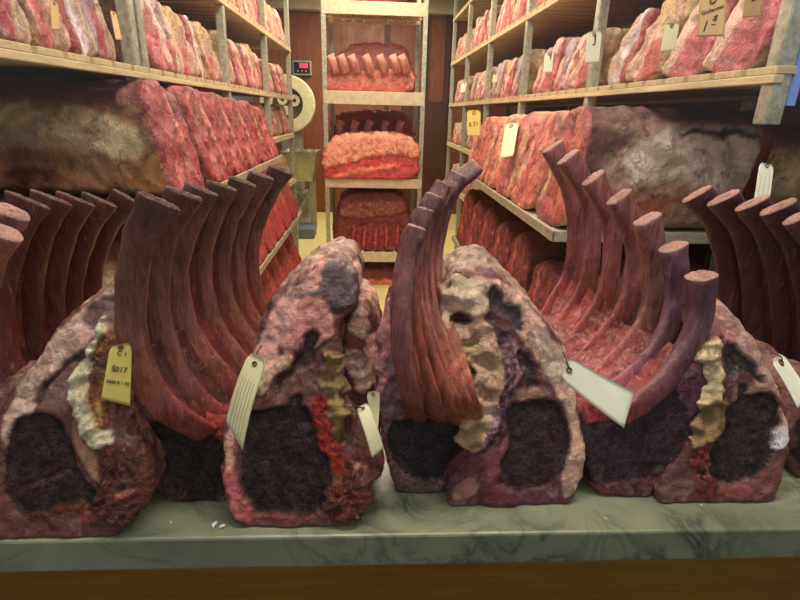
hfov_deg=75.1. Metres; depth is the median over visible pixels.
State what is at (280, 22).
beef cut
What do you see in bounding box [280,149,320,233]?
sink
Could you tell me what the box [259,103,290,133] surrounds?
beef cut
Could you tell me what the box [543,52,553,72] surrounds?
tag
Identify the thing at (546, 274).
rib loin
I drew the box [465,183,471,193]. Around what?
beef cut
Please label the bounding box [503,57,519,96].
beef cut
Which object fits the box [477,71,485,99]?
beef cut
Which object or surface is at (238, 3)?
beef cut
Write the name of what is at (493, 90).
beef cut
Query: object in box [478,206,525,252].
rib loin
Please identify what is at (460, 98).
beef cut
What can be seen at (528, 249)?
rib loin
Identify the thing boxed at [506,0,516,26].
beef cut
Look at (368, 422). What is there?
tag
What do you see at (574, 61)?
beef cut
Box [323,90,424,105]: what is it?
shelf
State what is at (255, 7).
beef cut
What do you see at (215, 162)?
beef cut
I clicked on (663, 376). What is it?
rack
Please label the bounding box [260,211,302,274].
tray
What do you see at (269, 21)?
beef cut
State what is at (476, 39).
beef cut
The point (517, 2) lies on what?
beef cut
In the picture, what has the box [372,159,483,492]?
rack
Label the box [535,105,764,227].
slab
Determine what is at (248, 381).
tag
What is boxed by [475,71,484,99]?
beef cut
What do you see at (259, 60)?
beef cut
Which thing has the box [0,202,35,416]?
rack
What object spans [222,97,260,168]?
beef cut
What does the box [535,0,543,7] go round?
beef cut
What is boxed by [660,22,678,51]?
tag
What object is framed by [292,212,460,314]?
floor
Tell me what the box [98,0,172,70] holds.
beef cut
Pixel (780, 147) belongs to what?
beef cut
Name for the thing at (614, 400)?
tag
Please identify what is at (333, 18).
slatted shelf
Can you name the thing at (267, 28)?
beef cut
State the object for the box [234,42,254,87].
beef cut
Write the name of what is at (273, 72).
beef cut
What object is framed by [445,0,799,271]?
shelving rack
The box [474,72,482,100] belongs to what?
beef cut
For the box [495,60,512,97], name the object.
beef cut
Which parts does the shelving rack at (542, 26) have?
post, shelf rail, slatted shelf, shelf rail, post, slatted shelf, post, shelf rail, post, post, slatted shelf, post, shelf rail, slatted shelf, shelf rail, shelf rail, post, post, edge strip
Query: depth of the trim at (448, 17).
5.91 m
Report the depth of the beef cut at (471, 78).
4.35 m
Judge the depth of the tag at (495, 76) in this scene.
2.56 m
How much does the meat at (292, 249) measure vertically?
0.330 m
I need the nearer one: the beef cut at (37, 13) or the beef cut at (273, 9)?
the beef cut at (37, 13)
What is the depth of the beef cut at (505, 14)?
3.13 m
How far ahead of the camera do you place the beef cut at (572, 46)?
2.15 m
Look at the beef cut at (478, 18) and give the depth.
4.01 m
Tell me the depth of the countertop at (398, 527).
0.56 m
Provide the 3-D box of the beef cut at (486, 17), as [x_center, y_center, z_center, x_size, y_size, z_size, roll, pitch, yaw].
[0.723,-1.957,3.756,0.286,0.229,0.205,1,20,0]
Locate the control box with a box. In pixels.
[292,60,311,75]
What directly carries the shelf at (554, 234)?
on the shelving rack at (542, 26)
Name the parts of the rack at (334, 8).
post, post, post, post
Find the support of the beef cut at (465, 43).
on the shelving rack at (542, 26)
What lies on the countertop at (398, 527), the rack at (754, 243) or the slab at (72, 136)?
the rack at (754, 243)
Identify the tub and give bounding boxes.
[298,225,316,238]
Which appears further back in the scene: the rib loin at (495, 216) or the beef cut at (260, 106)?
the beef cut at (260, 106)
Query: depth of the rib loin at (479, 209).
2.71 m
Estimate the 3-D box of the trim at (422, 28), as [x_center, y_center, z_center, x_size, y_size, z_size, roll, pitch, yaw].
[0.253,-2.084,6.040,0.050,2.180,0.080,0,20,-3]
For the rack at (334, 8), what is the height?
2.750 m
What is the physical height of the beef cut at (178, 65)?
0.221 m
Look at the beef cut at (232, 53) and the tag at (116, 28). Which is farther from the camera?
the beef cut at (232, 53)
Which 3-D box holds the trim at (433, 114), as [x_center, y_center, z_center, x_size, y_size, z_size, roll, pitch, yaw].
[0.247,-1.671,6.194,0.500,1.300,0.070,0,20,-3]
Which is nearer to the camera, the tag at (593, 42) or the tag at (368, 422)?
the tag at (368, 422)
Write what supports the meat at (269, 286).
on the shelving rack at (229, 22)
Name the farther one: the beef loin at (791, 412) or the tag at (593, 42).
the tag at (593, 42)
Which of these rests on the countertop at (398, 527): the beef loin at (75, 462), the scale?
the beef loin at (75, 462)
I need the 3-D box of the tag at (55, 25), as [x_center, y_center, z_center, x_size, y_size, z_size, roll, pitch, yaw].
[-0.695,-0.572,1.046,0.010,0.056,0.038,0,20,-3]
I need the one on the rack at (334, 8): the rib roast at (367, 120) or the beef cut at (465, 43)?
the rib roast at (367, 120)
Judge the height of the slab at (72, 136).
0.308 m
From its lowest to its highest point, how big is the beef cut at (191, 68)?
0.219 m
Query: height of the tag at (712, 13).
0.060 m
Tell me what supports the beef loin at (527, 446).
on the countertop at (398, 527)
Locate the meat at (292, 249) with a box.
[285,232,301,267]
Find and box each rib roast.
[322,108,415,141]
[327,42,416,92]
[332,188,410,250]
[349,0,415,16]
[362,262,394,284]
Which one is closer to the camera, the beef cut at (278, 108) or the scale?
the beef cut at (278, 108)
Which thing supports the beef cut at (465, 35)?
on the shelving rack at (542, 26)
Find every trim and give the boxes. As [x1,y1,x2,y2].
[265,0,468,16]
[383,16,388,109]
[401,101,442,209]
[419,28,422,129]
[439,15,451,180]
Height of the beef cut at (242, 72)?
0.212 m
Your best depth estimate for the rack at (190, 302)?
0.58 m
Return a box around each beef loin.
[0,279,165,538]
[220,236,384,527]
[437,244,585,506]
[651,298,788,503]
[754,338,799,476]
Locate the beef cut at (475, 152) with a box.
[468,116,499,162]
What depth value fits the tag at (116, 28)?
1.25 m
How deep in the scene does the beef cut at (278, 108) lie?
3.67 m
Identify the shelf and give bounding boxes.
[321,0,427,16]
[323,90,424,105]
[325,178,420,188]
[327,14,421,24]
[360,250,396,251]
[361,252,396,261]
[457,167,708,243]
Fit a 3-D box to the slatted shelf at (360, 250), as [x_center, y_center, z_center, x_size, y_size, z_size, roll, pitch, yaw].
[-0.200,-0.415,3.902,0.633,0.028,0.588,0,20,-3]
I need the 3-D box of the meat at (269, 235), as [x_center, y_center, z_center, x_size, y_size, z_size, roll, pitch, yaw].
[-0.928,-0.421,2.577,0.597,0.340,0.287,0,20,-3]
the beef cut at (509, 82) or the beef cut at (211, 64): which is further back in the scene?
the beef cut at (509, 82)
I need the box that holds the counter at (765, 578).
[0,557,799,599]
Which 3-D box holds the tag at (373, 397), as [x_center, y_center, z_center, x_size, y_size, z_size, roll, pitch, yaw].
[-0.028,0.119,0.540,0.013,0.044,0.026,0,20,-3]
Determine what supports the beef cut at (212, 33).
on the shelving rack at (229, 22)
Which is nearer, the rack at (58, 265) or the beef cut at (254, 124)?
the rack at (58, 265)
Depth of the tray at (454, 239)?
3.23 m
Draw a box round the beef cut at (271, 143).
[253,106,278,158]
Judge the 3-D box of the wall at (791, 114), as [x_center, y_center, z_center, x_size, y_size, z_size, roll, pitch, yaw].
[1.500,-1.214,3.359,0.080,2.420,6.220,0,20,-3]
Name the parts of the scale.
weight knob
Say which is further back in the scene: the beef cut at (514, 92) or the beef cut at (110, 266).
the beef cut at (514, 92)
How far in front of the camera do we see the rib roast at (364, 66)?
3.29 m
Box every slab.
[0,75,204,196]
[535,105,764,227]
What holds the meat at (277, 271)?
on the shelving rack at (229, 22)
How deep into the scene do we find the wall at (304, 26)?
5.83 m
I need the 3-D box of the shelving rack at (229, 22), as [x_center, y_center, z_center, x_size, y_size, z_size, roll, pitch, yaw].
[-0.977,-0.879,2.255,0.734,2.420,3.637,0,20,-3]
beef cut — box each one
[0,0,30,44]
[17,0,70,51]
[54,0,97,56]
[79,0,115,60]
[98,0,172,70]
[102,237,120,286]
[150,0,183,74]
[160,85,232,182]
[162,6,199,76]
[177,14,206,78]
[190,21,222,81]
[201,92,248,174]
[206,29,234,84]
[222,97,260,168]
[227,39,242,85]
[232,41,246,86]
[234,0,243,11]
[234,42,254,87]
[238,100,271,162]
[240,43,258,88]
[243,0,249,16]
[246,0,255,20]
[248,102,264,114]
[250,0,258,23]
[252,52,262,89]
[253,106,278,158]
[255,0,268,30]
[258,59,272,91]
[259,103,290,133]
[262,105,285,133]
[265,2,274,35]
[268,5,279,39]
[268,63,280,92]
[270,7,282,41]
[271,106,281,134]
[271,110,276,135]
[273,64,287,94]
[274,65,283,93]
[279,17,285,43]
[281,156,289,171]
[452,123,457,142]
[454,81,459,102]
[454,122,461,144]
[455,38,461,59]
[456,80,462,102]
[458,36,463,57]
[458,81,463,101]
[460,33,466,56]
[462,36,466,54]
[465,123,482,146]
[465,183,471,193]
[466,123,481,148]
[468,76,474,100]
[468,116,499,162]
[469,73,478,100]
[470,17,481,49]
[473,16,483,47]
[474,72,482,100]
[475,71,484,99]
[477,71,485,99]
[478,9,489,44]
[481,67,497,99]
[483,9,490,41]
[488,5,501,38]
[490,63,501,98]
[495,0,506,33]
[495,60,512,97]
[499,0,510,30]
[500,62,511,96]
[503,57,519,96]
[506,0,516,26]
[510,110,568,209]
[511,55,522,95]
[512,0,518,22]
[515,0,526,19]
[518,49,546,94]
[533,47,553,93]
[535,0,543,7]
[538,37,575,92]
[553,37,581,90]
[562,33,587,89]
[567,27,629,88]
[607,8,660,84]
[625,0,699,81]
[661,0,738,77]
[702,0,781,73]
[742,123,799,205]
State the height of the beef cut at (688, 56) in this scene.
0.232 m
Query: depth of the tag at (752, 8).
0.67 m
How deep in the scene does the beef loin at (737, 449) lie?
0.61 m
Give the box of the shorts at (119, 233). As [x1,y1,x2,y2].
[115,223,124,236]
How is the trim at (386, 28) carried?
attached to the wall at (304, 26)
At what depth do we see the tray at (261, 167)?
2.14 m
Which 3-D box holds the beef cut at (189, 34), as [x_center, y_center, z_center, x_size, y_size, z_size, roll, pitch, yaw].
[-0.893,-0.940,1.935,0.285,0.212,0.208,-1,20,-7]
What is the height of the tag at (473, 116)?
0.128 m
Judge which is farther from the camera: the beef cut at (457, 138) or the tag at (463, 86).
the beef cut at (457, 138)
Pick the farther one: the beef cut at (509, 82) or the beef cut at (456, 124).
the beef cut at (456, 124)
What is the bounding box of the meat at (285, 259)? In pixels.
[277,241,294,276]
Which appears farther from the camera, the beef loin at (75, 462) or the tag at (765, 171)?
the tag at (765, 171)
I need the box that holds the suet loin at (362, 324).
[341,278,382,427]
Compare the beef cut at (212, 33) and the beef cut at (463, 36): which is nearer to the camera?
the beef cut at (212, 33)
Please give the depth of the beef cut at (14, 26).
0.95 m
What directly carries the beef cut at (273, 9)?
on the shelving rack at (229, 22)
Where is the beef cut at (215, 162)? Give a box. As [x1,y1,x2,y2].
[160,85,232,182]
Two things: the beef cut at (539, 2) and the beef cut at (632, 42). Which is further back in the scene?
the beef cut at (539, 2)
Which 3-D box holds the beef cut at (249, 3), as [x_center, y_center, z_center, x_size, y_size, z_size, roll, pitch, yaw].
[-0.928,-1.590,2.748,0.282,0.222,0.184,1,20,-1]
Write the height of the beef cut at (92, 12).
0.235 m
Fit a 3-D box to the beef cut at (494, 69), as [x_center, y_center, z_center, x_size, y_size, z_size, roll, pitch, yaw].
[0.724,-1.503,3.624,0.284,0.208,0.212,-1,20,-7]
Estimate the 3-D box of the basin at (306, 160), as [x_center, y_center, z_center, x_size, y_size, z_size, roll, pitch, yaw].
[-0.966,-1.330,5.125,0.340,0.278,0.440,0,20,-3]
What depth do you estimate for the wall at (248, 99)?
5.47 m
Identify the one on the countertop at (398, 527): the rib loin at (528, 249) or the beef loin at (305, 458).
the beef loin at (305, 458)
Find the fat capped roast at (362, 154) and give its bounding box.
[321,131,420,178]
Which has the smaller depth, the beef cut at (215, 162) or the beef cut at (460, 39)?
the beef cut at (215, 162)
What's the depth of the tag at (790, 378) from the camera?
0.53 m
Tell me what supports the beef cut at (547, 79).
on the shelving rack at (542, 26)
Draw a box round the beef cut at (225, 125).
[201,92,248,174]
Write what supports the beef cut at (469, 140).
on the shelving rack at (542, 26)
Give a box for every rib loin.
[456,189,495,245]
[465,200,503,245]
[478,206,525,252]
[490,221,538,268]
[505,231,624,291]
[527,259,707,325]
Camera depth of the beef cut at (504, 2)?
3.27 m
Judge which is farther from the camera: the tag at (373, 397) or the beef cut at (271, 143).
the beef cut at (271, 143)
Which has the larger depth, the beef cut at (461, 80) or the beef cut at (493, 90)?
the beef cut at (461, 80)
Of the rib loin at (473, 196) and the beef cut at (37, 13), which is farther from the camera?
the rib loin at (473, 196)
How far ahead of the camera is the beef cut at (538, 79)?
2.49 m
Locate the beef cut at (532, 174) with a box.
[510,110,568,209]
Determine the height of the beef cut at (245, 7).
0.218 m
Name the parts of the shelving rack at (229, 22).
post, post, slatted shelf, shelf rail, post, slatted shelf, shelf rail, post, slatted shelf, shelf rail, post, slatted shelf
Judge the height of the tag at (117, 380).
0.057 m
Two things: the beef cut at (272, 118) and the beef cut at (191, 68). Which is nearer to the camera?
the beef cut at (191, 68)
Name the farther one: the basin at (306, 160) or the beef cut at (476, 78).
the basin at (306, 160)
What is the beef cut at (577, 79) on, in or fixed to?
on the shelving rack at (542, 26)
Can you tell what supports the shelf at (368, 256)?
attached to the rack at (334, 8)
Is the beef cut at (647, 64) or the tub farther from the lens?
the tub
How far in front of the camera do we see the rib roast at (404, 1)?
3.14 m
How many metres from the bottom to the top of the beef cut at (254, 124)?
0.278 m
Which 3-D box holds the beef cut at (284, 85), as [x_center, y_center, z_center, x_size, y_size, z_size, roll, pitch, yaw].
[-0.981,-1.613,3.804,0.283,0.209,0.227,1,20,0]
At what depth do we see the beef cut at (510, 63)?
3.12 m
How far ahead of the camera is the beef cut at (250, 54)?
2.86 m
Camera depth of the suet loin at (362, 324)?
0.59 m
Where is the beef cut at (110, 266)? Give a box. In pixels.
[102,237,120,286]
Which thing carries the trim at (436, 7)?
attached to the wall at (304, 26)
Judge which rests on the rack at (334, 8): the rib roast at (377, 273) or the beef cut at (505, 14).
the rib roast at (377, 273)
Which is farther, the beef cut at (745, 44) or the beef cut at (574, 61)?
the beef cut at (574, 61)
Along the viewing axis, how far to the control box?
5.77 m
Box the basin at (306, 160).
[280,149,320,181]
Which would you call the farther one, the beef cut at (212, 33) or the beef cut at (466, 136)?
the beef cut at (466, 136)
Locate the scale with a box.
[259,74,315,216]
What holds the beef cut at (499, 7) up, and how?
on the shelving rack at (542, 26)
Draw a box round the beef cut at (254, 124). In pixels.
[238,100,271,162]
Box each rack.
[0,0,302,274]
[0,189,133,383]
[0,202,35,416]
[114,164,292,501]
[321,0,428,261]
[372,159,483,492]
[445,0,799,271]
[541,140,718,496]
[682,185,799,361]
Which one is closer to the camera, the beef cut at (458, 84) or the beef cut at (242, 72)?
the beef cut at (242, 72)
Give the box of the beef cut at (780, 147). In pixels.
[742,123,799,205]
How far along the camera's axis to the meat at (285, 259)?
3.28 m
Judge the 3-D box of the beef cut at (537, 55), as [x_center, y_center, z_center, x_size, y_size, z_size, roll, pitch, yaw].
[0.784,-1.197,2.749,0.282,0.227,0.193,2,20,1]
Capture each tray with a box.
[0,155,282,202]
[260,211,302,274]
[452,235,460,247]
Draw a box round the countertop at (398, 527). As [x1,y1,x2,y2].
[0,427,799,571]
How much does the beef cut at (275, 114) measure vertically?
0.194 m
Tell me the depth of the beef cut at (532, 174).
1.78 m
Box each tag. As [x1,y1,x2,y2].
[50,0,59,29]
[101,343,131,405]
[110,11,121,39]
[226,345,264,448]
[352,403,383,457]
[367,390,379,426]
[460,82,466,92]
[467,110,480,135]
[492,73,497,82]
[500,122,517,157]
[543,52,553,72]
[561,352,633,427]
[585,30,601,63]
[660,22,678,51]
[697,0,727,36]
[742,0,762,17]
[754,163,772,197]
[770,351,799,407]
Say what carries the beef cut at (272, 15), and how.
on the shelving rack at (229, 22)
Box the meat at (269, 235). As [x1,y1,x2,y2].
[262,216,276,251]
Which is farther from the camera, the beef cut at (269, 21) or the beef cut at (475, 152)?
the beef cut at (269, 21)
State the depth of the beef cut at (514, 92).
2.85 m
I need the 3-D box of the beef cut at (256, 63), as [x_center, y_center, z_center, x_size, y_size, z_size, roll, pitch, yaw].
[-0.944,-1.319,2.993,0.286,0.205,0.198,0,20,-4]
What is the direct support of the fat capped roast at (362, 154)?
on the rack at (334, 8)
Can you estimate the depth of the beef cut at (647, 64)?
1.42 m
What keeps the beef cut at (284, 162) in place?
on the shelving rack at (229, 22)
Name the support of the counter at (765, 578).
on the floor
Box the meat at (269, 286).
[260,264,277,302]
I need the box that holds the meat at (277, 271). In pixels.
[269,252,285,287]
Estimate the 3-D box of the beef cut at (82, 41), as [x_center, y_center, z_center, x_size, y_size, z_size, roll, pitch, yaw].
[-0.852,-0.670,1.131,0.284,0.250,0.159,2,20,1]
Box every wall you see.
[7,74,253,102]
[251,10,513,213]
[513,22,799,298]
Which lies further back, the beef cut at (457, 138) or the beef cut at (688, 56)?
the beef cut at (457, 138)
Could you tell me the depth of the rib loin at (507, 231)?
2.15 m
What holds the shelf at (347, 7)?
attached to the rack at (334, 8)

